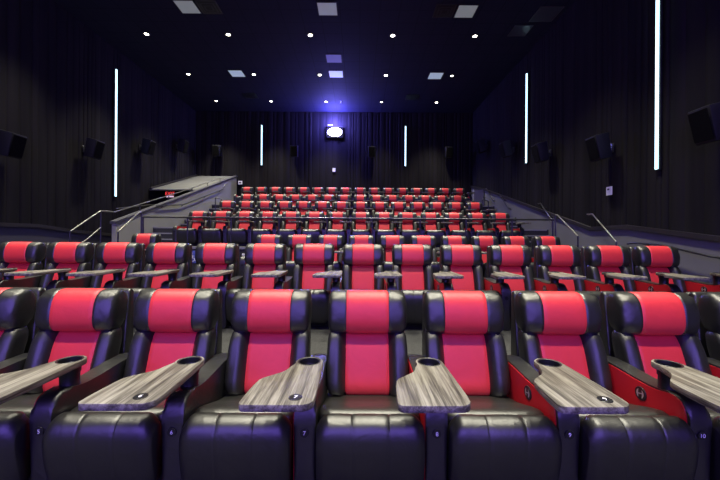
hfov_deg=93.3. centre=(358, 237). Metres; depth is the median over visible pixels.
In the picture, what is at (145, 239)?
recliner
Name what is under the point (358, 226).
recliner
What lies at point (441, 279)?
console
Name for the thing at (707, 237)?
trim
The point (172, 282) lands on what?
console
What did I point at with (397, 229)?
console
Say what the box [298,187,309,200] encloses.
recliner
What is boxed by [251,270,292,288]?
console
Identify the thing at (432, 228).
recliner
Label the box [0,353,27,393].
console
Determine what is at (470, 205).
recliner
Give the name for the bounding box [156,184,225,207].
wall handrail
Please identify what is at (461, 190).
recliner
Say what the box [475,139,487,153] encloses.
wall speaker
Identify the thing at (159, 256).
recliner
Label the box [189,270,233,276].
tray
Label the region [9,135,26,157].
grille
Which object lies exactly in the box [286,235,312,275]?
recliner
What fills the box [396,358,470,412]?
tray
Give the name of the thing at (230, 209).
console
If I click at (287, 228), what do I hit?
recliner
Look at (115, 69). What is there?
diffuser
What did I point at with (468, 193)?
console
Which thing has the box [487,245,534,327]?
recliner
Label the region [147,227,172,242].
stairs
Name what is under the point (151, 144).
grille
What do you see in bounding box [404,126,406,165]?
light strip
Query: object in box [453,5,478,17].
ceiling panel
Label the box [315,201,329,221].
recliner
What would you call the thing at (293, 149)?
wall speaker
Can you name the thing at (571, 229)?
stair rail
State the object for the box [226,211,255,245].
recliner
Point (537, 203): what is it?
wall handrail
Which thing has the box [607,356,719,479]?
armrest
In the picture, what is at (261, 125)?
diffuser
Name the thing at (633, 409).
seat cushion
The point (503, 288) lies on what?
console
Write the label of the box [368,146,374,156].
wall speaker
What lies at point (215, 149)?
grille
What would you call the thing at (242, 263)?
console
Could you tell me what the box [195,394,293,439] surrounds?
seat cushion
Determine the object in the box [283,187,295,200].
recliner
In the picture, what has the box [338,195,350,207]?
recliner
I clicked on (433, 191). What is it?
recliner
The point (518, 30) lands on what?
ceiling hatch
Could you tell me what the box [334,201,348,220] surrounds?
recliner
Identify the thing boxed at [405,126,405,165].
diffuser
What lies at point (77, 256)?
recliner
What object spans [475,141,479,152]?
grille
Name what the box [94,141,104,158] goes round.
grille
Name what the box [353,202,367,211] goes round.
recliner
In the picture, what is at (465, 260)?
recliner
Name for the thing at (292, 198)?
recliner
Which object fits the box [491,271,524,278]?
tray
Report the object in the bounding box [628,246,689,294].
recliner
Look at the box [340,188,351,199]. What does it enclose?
recliner
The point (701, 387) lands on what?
tray
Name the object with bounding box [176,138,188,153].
wall speaker
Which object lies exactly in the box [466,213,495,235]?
recliner
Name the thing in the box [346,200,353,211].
console
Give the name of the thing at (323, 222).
console
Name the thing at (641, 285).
console
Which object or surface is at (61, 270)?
tray
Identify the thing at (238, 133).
wall
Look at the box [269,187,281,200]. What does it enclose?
recliner
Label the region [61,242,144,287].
recliner
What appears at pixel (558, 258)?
recliner
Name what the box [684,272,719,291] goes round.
console
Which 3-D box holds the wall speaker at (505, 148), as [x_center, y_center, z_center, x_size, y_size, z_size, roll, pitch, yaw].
[5.980,-3.538,13.700,0.557,0.652,0.417,0,0,0]
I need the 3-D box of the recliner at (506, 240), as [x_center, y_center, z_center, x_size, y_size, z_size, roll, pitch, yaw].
[3.667,0.507,7.628,0.588,1.065,1.014,0,0,0]
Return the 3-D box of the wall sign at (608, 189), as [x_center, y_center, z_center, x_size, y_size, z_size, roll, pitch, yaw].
[6.230,-1.149,8.450,0.036,0.210,0.170,0,0,0]
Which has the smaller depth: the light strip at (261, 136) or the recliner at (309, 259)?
the recliner at (309, 259)
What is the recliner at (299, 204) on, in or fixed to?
on the floor
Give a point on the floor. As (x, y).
(319, 335)
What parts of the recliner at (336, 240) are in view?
backrest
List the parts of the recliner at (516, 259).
backrest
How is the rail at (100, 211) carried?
attached to the wall at (230, 189)
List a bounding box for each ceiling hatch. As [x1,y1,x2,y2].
[508,25,533,35]
[529,6,564,21]
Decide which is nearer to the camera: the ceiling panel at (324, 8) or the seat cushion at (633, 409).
the seat cushion at (633, 409)
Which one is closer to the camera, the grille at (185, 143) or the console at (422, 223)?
the console at (422, 223)
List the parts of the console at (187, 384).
seat number plate, arm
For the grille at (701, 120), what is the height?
0.505 m
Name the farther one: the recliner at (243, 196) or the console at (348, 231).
the recliner at (243, 196)
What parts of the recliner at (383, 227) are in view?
backrest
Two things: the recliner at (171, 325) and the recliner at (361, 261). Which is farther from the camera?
the recliner at (361, 261)
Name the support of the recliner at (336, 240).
on the floor
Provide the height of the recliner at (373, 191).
1.065 m
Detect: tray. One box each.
[0,268,16,272]
[0,355,86,404]
[4,268,70,275]
[66,269,124,275]
[78,356,203,410]
[127,269,178,276]
[186,220,205,221]
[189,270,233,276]
[211,220,229,222]
[239,357,322,411]
[251,270,287,277]
[312,270,341,277]
[374,271,401,277]
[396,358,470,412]
[433,271,463,278]
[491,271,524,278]
[534,358,628,413]
[548,272,585,279]
[602,272,647,279]
[651,359,719,412]
[656,272,709,279]
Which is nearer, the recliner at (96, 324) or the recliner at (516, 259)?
the recliner at (96, 324)
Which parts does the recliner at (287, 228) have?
backrest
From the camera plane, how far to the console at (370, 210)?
12.16 m
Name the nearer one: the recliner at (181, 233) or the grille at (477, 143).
the recliner at (181, 233)
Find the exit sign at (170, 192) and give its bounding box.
[165,190,174,197]
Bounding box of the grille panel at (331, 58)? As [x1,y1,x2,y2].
[325,54,341,62]
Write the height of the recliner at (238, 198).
1.065 m
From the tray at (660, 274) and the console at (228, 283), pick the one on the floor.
the console at (228, 283)
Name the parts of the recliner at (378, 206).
backrest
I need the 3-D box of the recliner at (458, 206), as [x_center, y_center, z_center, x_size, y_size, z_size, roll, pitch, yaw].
[3.675,-0.793,12.578,0.588,1.065,1.014,0,0,0]
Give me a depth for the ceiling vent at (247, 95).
16.70 m
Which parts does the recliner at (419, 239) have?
backrest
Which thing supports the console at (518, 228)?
on the floor
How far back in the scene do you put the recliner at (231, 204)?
12.79 m
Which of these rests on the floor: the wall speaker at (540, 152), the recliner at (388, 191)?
the recliner at (388, 191)
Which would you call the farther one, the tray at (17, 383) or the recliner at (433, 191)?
the recliner at (433, 191)
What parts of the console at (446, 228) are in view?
arm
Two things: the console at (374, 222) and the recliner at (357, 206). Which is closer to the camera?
the console at (374, 222)
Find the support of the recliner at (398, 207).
on the floor
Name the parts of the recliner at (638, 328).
backrest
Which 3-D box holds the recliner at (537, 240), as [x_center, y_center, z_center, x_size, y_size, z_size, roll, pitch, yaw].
[4.387,0.511,7.628,0.588,1.065,1.014,0,0,0]
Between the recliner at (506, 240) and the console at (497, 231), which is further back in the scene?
the console at (497, 231)
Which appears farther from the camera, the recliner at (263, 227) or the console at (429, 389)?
the recliner at (263, 227)
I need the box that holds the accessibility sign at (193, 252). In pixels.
[192,251,195,262]
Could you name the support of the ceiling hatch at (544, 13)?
attached to the ceiling at (269, 39)
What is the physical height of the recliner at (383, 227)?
1.065 m
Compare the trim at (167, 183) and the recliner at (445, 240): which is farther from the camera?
the trim at (167, 183)
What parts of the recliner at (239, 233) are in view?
backrest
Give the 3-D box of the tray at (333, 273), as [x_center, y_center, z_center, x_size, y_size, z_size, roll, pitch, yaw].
[-0.370,0.458,4.258,0.337,0.034,0.614,0,0,0]
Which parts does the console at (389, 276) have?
panel, arm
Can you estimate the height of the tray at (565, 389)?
0.034 m
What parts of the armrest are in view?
panel, seat number plate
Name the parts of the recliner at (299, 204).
backrest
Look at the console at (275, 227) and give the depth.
9.86 m
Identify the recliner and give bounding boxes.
[0,242,49,278]
[0,287,44,361]
[0,288,133,479]
[34,242,97,290]
[42,288,221,479]
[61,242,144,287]
[131,234,161,248]
[132,243,191,325]
[176,211,209,245]
[179,289,311,479]
[185,243,238,288]
[201,211,232,242]
[211,201,235,222]
[225,243,285,325]
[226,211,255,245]
[233,201,254,226]
[236,187,253,204]
[236,194,254,211]
[251,211,277,242]
[255,187,267,204]
[255,194,270,212]
[256,201,273,226]
[256,234,281,243]
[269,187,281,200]
[273,194,286,211]
[276,201,292,226]
[276,212,300,245]
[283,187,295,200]
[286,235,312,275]
[289,195,302,211]
[292,244,333,326]
[295,201,311,226]
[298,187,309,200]
[301,212,323,243]
[305,195,318,211]
[312,187,323,200]
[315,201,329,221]
[315,290,424,479]
[318,235,342,269]
[321,195,334,211]
[326,188,337,199]
[328,212,346,246]
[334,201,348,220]
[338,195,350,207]
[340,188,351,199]
[343,244,383,289]
[349,235,373,243]
[351,212,370,234]
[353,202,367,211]
[354,188,365,194]
[354,195,366,201]
[369,188,379,199]
[370,195,382,207]
[372,202,386,220]
[375,212,395,243]
[380,235,404,271]
[383,188,393,199]
[386,195,398,211]
[391,202,405,227]
[392,244,433,327]
[397,188,407,199]
[398,212,418,243]
[402,195,414,211]
[410,202,425,227]
[410,235,439,272]
[411,188,422,199]
[418,195,431,211]
[420,212,445,246]
[422,290,561,479]
[425,188,436,201]
[428,202,444,227]
[434,196,447,212]
[439,188,450,201]
[440,245,502,302]
[441,236,466,245]
[443,213,470,244]
[447,202,465,227]
[450,196,465,214]
[453,188,469,205]
[466,202,488,227]
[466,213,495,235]
[471,236,497,277]
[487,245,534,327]
[489,213,520,244]
[501,236,533,277]
[511,291,698,479]
[531,236,580,267]
[534,245,601,303]
[581,246,665,291]
[600,291,719,479]
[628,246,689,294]
[688,292,719,360]
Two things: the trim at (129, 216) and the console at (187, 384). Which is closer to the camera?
the console at (187, 384)
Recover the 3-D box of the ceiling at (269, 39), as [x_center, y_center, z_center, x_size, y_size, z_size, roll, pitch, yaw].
[-1.338,-7.039,6.225,16.150,0.200,26.050,0,0,0]
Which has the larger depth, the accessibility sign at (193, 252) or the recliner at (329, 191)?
the recliner at (329, 191)
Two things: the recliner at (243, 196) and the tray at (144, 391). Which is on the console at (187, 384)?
the tray at (144, 391)
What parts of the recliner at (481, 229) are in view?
backrest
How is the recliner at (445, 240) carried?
on the floor
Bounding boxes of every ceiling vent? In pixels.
[194,0,222,13]
[243,93,258,98]
[405,95,418,99]
[432,4,457,17]
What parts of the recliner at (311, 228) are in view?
backrest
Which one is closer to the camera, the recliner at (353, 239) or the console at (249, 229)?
the recliner at (353, 239)
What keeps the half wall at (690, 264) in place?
attached to the wall at (592, 73)
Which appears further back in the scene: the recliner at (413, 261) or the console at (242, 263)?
the console at (242, 263)
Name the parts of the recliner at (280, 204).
backrest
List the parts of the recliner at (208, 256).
backrest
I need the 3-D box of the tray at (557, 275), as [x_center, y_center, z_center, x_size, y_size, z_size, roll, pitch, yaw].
[2.509,0.477,4.258,0.337,0.034,0.614,0,0,0]
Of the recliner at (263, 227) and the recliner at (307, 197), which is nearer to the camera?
the recliner at (263, 227)
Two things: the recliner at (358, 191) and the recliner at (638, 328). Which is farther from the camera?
the recliner at (358, 191)
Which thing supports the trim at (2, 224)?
attached to the wall at (57, 74)
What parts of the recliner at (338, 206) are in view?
backrest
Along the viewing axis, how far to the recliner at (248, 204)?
12.79 m
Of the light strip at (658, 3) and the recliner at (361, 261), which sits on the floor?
the recliner at (361, 261)
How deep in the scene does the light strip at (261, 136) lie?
18.78 m
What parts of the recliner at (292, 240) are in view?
backrest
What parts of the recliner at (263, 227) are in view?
backrest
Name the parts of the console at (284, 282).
arm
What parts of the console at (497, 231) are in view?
arm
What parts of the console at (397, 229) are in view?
arm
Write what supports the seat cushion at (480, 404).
on the recliner at (500, 437)
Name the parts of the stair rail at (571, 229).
rail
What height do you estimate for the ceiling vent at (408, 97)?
0.039 m
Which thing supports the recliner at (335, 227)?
on the floor
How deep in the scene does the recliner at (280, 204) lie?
12.79 m
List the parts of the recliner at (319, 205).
backrest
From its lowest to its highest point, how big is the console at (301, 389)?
0.722 m
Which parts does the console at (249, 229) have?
arm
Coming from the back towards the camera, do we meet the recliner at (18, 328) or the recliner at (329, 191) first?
the recliner at (329, 191)
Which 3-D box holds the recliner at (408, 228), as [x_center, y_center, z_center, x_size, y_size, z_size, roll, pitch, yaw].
[1.512,-0.242,10.278,0.588,1.065,1.014,0,0,0]
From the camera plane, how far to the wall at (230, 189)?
12.58 m
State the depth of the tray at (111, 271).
4.09 m
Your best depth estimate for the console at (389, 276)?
4.30 m
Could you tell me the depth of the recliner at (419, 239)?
7.83 m
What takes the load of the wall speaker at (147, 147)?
attached to the wall at (57, 74)
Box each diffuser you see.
[115,69,116,195]
[261,125,261,164]
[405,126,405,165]
[525,73,526,162]
[655,0,658,168]
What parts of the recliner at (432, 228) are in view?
backrest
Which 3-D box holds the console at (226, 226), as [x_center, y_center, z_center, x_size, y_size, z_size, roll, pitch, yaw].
[-3.967,-0.111,10.070,0.337,0.721,1.099,0,0,0]
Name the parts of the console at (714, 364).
arm, panel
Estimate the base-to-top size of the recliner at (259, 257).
1.065 m
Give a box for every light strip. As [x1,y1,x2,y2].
[113,68,116,196]
[260,125,262,165]
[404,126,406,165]
[525,72,528,163]
[654,0,662,170]
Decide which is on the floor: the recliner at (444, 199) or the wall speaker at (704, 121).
the recliner at (444, 199)
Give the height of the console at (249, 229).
0.721 m
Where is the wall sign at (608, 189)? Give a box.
[606,186,611,195]
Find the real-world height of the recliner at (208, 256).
1.065 m
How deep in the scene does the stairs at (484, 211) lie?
15.30 m
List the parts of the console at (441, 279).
panel, arm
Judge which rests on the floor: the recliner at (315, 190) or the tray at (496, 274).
the recliner at (315, 190)
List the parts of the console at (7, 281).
arm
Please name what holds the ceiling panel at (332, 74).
attached to the ceiling at (269, 39)
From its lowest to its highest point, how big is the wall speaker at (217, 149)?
0.652 m
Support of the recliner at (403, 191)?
on the floor
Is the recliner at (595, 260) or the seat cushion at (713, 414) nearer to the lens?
the seat cushion at (713, 414)
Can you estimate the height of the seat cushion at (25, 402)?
0.260 m
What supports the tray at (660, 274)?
on the console at (641, 285)
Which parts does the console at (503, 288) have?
panel, arm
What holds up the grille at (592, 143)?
attached to the wall speaker at (599, 147)
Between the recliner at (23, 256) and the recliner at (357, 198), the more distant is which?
the recliner at (357, 198)
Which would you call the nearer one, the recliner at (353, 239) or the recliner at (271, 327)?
the recliner at (271, 327)
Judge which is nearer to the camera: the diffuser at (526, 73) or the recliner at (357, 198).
the diffuser at (526, 73)
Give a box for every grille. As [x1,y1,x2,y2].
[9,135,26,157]
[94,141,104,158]
[148,141,155,154]
[183,141,188,152]
[212,146,218,155]
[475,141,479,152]
[498,143,504,157]
[531,145,539,162]
[585,137,598,160]
[688,108,713,143]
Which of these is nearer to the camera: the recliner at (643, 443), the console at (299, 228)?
the recliner at (643, 443)
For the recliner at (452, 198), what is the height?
1.065 m
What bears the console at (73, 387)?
on the floor
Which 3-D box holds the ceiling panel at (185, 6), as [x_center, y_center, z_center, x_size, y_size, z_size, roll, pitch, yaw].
[-5.174,-6.958,10.280,0.600,0.012,0.600,0,0,0]
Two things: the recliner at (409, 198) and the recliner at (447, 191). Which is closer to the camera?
the recliner at (409, 198)
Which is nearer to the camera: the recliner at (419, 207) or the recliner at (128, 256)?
the recliner at (128, 256)
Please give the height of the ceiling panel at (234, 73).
0.012 m
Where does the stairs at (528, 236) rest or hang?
on the floor
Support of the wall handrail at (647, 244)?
attached to the wall at (592, 73)
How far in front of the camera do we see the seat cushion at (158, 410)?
1.93 m
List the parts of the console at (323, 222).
arm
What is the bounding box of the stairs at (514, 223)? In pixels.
[509,217,521,227]
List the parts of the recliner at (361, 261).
backrest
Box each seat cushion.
[0,393,41,418]
[70,399,165,424]
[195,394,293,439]
[319,393,419,420]
[447,395,543,441]
[579,403,668,422]
[706,407,719,420]
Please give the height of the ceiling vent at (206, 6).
0.039 m
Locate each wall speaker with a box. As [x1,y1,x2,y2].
[0,129,26,158]
[83,137,104,159]
[139,138,155,155]
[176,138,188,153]
[212,145,221,155]
[290,145,297,156]
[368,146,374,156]
[445,147,452,157]
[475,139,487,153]
[498,140,514,157]
[531,141,551,162]
[585,132,613,161]
[688,102,719,145]
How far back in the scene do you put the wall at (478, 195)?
16.85 m
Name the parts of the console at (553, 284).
panel, arm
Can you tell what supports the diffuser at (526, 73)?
attached to the light strip at (527, 74)
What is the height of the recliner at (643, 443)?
1.065 m
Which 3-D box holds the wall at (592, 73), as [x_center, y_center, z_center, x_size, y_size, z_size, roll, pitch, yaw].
[6.354,-3.160,6.175,0.154,7.445,25.350,0,0,0]
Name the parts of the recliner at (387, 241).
backrest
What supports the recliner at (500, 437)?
on the floor
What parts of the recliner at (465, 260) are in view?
backrest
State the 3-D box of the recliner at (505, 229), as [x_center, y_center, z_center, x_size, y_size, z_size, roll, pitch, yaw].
[4.392,-0.223,10.278,0.588,1.065,1.014,0,0,0]
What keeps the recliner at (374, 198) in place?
on the floor
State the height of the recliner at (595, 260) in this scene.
1.065 m
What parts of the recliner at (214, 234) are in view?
backrest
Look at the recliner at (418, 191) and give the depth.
17.25 m
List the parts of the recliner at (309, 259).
backrest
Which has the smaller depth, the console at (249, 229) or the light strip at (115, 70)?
the console at (249, 229)
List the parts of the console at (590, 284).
panel, arm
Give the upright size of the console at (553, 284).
0.721 m
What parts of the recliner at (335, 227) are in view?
backrest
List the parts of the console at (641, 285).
panel, arm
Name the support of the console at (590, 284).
on the floor
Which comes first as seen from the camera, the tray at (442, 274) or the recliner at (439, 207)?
the tray at (442, 274)
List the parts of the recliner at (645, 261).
backrest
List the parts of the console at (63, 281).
arm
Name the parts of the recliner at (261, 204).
backrest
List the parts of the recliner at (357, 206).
backrest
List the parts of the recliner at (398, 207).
backrest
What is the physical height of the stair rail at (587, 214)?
1.681 m
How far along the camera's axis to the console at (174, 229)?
9.87 m
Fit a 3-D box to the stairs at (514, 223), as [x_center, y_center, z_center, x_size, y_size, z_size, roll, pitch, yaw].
[5.624,-0.517,13.169,1.100,0.539,0.662,0,0,0]
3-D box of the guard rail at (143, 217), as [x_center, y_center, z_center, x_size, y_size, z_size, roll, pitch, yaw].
[-0.277,0.251,8.800,10.650,1.523,0.046,0,0,0]
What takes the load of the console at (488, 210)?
on the floor
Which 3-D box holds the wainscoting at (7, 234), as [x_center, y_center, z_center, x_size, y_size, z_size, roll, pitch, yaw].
[-9.106,0.830,6.175,0.200,2.360,25.350,0,0,0]
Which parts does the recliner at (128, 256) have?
backrest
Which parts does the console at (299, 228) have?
arm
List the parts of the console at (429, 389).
panel, arm, seat number plate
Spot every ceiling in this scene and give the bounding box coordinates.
[54,0,575,112]
[149,176,231,190]
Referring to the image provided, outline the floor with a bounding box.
[133,205,599,392]
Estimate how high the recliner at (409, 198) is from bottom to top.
1.065 m
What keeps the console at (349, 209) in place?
on the floor
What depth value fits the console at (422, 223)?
9.86 m
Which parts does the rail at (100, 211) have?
post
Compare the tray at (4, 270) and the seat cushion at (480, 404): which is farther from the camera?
the tray at (4, 270)
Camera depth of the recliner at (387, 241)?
7.84 m
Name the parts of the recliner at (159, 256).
backrest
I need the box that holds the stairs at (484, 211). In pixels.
[483,206,495,214]
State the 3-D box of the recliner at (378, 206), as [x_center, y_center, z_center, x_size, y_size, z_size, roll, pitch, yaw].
[0.795,-0.812,12.578,0.588,1.065,1.014,0,0,0]
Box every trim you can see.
[0,222,111,235]
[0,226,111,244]
[110,176,236,223]
[149,175,197,188]
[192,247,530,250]
[470,186,719,241]
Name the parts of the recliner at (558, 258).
backrest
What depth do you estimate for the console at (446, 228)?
9.86 m
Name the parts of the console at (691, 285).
arm, panel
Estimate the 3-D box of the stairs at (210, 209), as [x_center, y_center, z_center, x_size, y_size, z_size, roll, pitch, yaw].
[-6.166,-1.183,15.319,1.108,0.644,0.662,0,0,0]
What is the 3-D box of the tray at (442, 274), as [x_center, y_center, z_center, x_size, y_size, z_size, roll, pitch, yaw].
[1.069,0.467,4.258,0.337,0.034,0.614,0,0,0]
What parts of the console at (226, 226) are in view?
arm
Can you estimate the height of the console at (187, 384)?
0.722 m
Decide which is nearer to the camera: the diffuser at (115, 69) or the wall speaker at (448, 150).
the diffuser at (115, 69)
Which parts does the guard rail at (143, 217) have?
post, post, post, post, rail, post, post, post, post, post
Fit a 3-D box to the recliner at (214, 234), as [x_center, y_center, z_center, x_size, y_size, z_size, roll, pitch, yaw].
[-4.248,-0.281,10.278,0.588,1.065,1.014,0,0,0]
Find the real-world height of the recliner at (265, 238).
1.065 m
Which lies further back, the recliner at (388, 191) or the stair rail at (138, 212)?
the recliner at (388, 191)
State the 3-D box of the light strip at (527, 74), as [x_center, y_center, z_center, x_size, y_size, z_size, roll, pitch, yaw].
[6.246,-4.414,12.620,0.082,3.350,0.140,0,0,0]
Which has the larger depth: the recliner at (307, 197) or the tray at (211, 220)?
the recliner at (307, 197)
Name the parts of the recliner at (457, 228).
backrest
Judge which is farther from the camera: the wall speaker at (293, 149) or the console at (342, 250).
the wall speaker at (293, 149)
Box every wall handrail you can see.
[116,204,154,208]
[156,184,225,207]
[537,203,552,218]
[627,242,719,258]
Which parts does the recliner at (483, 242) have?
backrest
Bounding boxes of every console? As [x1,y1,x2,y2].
[0,268,41,286]
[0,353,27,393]
[0,353,127,479]
[4,268,91,289]
[66,269,141,287]
[78,353,227,479]
[127,269,191,287]
[172,225,186,242]
[186,220,210,243]
[189,269,242,327]
[211,220,233,242]
[219,207,235,213]
[237,221,257,243]
[239,256,245,275]
[239,354,327,479]
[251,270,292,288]
[263,221,280,234]
[288,221,304,234]
[312,270,342,291]
[314,221,325,234]
[334,250,343,276]
[340,221,351,243]
[343,208,352,226]
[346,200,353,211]
[364,208,373,227]
[365,221,376,243]
[374,270,401,289]
[391,222,402,234]
[396,354,470,479]
[416,222,427,235]
[433,271,463,289]
[441,222,453,235]
[464,222,478,244]
[466,192,474,200]
[484,271,524,329]
[486,209,496,215]
[487,222,504,244]
[507,355,628,479]
[513,222,530,235]
[534,271,585,290]
[584,272,647,290]
[634,272,709,291]
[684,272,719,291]
[707,357,719,377]
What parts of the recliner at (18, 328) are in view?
backrest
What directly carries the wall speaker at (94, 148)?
attached to the wall at (57, 74)
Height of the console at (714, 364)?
0.721 m
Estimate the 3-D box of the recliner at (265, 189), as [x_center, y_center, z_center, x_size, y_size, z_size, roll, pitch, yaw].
[-4.957,-2.026,17.028,0.588,1.065,1.014,0,0,0]
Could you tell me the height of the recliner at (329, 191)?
1.065 m
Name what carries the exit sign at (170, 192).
attached to the ceiling at (185, 184)
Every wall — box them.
[0,0,195,232]
[112,177,236,242]
[196,111,472,197]
[471,188,719,283]
[472,0,719,235]
[473,190,482,202]
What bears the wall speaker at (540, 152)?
attached to the wall at (592, 73)
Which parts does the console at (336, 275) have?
arm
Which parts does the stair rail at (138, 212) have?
rail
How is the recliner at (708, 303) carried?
on the floor
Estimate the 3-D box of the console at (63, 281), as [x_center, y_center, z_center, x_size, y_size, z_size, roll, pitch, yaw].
[-3.973,0.774,4.500,0.337,0.721,1.099,0,0,0]
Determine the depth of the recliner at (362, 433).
2.33 m
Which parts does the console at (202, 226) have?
arm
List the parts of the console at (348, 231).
arm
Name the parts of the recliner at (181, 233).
backrest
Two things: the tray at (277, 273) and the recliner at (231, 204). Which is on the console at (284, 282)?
the tray at (277, 273)
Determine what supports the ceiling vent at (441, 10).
in the ceiling at (269, 39)
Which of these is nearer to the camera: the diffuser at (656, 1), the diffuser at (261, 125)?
the diffuser at (656, 1)
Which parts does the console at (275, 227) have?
arm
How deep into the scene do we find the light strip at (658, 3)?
7.06 m
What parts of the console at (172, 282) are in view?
arm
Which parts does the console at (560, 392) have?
panel, arm, seat number plate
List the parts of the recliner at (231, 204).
backrest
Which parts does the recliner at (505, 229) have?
backrest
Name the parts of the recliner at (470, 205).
backrest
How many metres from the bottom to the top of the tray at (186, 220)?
0.034 m
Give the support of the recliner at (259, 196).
on the floor
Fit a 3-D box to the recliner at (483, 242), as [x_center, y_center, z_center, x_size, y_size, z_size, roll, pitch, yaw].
[2.947,0.502,7.628,0.588,1.065,1.014,0,0,0]
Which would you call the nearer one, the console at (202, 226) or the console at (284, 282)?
the console at (284, 282)
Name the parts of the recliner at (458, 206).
backrest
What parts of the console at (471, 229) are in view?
arm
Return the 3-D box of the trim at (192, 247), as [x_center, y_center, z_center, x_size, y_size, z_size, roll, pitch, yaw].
[-0.282,0.300,8.842,10.600,0.056,0.035,0,0,0]
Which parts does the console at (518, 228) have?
arm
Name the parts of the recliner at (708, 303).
backrest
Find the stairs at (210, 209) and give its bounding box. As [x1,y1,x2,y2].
[209,204,219,211]
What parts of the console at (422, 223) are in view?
arm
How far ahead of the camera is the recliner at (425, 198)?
15.09 m
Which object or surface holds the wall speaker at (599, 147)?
attached to the wall at (592, 73)
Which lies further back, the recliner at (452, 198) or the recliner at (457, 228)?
the recliner at (452, 198)
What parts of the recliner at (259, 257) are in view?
backrest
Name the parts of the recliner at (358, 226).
backrest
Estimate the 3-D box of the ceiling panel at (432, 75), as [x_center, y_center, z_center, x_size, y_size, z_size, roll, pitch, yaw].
[3.296,-6.902,14.550,0.600,0.012,0.600,0,0,0]
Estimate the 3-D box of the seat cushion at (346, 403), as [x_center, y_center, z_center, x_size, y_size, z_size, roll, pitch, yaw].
[0.063,1.121,2.250,0.582,0.260,0.685,0,0,0]
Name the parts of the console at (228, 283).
arm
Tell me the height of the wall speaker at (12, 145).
0.652 m
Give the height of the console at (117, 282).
0.721 m
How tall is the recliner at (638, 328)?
1.065 m
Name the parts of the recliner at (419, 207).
backrest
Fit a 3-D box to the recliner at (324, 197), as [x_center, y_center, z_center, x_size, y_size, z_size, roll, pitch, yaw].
[-1.361,-1.362,14.878,0.588,1.065,1.014,0,0,0]
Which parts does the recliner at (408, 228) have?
backrest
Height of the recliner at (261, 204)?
1.065 m
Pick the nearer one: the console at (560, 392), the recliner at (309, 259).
the console at (560, 392)
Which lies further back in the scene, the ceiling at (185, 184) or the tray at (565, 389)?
the ceiling at (185, 184)
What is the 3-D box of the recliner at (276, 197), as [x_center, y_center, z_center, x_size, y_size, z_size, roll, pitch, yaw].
[-3.521,-1.376,14.878,0.588,1.065,1.014,0,0,0]
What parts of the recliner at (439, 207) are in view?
backrest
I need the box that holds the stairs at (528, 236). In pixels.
[524,229,551,246]
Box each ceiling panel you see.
[172,0,201,13]
[227,70,245,76]
[316,2,337,15]
[328,71,342,77]
[427,72,443,78]
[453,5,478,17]
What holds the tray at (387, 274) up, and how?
on the console at (389, 276)
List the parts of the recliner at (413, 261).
backrest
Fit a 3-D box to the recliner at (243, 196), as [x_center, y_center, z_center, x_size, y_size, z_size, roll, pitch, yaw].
[-4.961,-1.385,14.878,0.588,1.065,1.014,0,0,0]
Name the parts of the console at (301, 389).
panel, seat number plate, arm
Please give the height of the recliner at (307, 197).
1.065 m
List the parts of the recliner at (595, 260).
backrest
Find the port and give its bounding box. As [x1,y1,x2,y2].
[326,125,342,137]
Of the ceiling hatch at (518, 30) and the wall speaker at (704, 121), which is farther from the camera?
the ceiling hatch at (518, 30)
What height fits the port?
0.685 m
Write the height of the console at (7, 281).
0.721 m
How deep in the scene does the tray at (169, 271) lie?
4.10 m
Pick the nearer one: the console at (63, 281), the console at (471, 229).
the console at (63, 281)
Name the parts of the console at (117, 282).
arm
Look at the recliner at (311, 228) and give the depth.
10.47 m
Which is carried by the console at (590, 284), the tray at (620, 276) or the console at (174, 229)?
the tray at (620, 276)
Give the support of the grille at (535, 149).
attached to the wall speaker at (540, 152)
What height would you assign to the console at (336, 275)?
0.721 m
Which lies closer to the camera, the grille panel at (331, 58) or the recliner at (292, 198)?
the grille panel at (331, 58)
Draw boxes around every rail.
[69,178,224,242]
[117,212,141,241]
[142,216,553,242]
[555,214,578,247]
[587,214,616,245]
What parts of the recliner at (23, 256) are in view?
backrest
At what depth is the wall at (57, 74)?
10.83 m
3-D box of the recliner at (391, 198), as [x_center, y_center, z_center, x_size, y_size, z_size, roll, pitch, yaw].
[1.519,-1.343,14.878,0.588,1.065,1.014,0,0,0]
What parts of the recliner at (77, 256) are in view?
backrest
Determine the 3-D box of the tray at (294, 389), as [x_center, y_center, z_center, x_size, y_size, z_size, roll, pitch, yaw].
[-0.373,0.762,1.818,0.337,0.034,0.614,0,0,0]
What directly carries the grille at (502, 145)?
attached to the wall speaker at (505, 148)
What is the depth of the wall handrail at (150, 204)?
13.54 m

